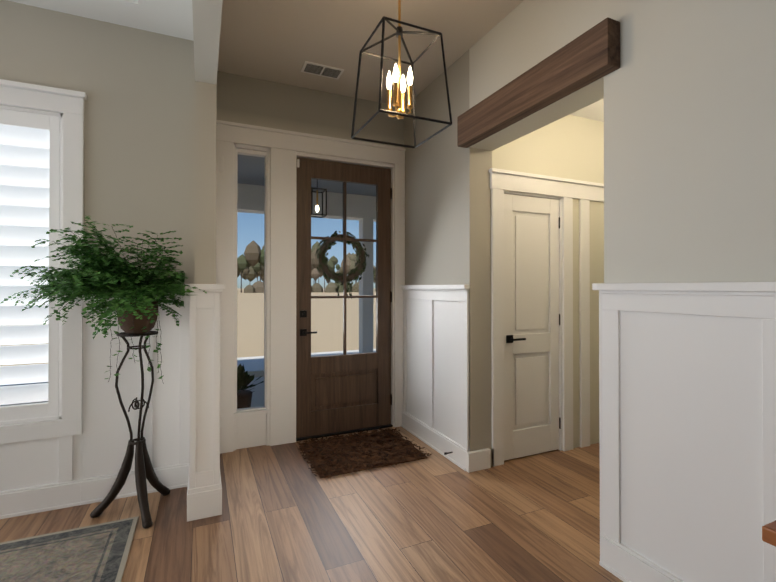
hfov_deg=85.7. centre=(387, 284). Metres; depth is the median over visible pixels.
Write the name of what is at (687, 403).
wainscoting
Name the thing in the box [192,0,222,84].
soffit
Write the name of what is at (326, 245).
wreath
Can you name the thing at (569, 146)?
wall
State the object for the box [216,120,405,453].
door frame
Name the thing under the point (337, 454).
doormat
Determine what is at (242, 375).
plant
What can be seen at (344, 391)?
door
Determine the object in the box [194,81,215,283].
wall
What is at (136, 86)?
wall
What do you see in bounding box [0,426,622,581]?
floor
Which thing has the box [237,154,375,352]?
porch
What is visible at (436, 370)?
wainscoting
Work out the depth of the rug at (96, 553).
2.03 m
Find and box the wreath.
[315,231,368,298]
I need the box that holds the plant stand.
[0,215,206,527]
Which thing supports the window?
in the wall at (136, 86)
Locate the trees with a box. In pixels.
[237,240,375,292]
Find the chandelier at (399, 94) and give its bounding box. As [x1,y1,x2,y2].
[351,0,451,147]
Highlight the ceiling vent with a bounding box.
[301,61,343,78]
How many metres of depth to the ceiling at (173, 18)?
2.52 m
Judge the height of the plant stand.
1.679 m
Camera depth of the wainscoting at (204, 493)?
2.40 m
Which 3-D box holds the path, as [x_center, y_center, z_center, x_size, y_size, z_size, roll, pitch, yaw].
[-3.492,1.555,7.880,60.000,0.015,1.600,0,0,-24]
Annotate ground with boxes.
[0,288,375,377]
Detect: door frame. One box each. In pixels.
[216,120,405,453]
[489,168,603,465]
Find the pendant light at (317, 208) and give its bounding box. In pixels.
[311,180,326,217]
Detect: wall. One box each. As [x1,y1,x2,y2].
[0,0,194,425]
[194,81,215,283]
[216,71,403,163]
[404,0,775,465]
[492,114,603,450]
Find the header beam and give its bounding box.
[457,17,619,147]
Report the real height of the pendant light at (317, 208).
0.617 m
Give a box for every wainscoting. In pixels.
[0,290,189,518]
[185,284,224,521]
[401,285,493,472]
[592,282,775,581]
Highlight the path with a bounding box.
[0,349,375,386]
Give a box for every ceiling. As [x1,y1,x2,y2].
[7,0,193,40]
[217,0,523,105]
[570,99,603,121]
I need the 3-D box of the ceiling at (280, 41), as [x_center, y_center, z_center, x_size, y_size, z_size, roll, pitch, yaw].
[1.969,-1.773,0.727,4.258,0.120,7.850,0,0,-24]
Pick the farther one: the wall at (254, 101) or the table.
the wall at (254, 101)
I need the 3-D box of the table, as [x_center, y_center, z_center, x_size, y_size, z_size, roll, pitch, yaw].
[1.395,0.930,0.399,0.550,0.770,1.450,0,0,-24]
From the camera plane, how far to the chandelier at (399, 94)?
2.08 m
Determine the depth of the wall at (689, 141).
1.84 m
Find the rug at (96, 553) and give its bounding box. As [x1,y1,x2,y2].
[0,516,138,581]
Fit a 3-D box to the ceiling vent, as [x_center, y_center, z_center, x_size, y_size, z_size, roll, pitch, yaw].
[-0.519,-1.691,3.313,0.310,0.014,0.160,0,0,-24]
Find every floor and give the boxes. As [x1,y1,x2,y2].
[0,377,263,406]
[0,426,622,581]
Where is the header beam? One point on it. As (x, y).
(589, 56)
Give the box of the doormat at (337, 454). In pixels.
[297,426,430,477]
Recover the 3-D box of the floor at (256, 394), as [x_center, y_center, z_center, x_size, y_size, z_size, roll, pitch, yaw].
[-2.062,1.422,4.669,14.000,0.120,2.630,0,0,-24]
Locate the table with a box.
[762,520,775,546]
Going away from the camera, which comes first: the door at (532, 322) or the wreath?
the door at (532, 322)
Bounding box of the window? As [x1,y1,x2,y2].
[0,79,86,443]
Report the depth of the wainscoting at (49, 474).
2.60 m
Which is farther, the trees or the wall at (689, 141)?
the trees
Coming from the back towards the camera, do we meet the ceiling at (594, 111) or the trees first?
the trees

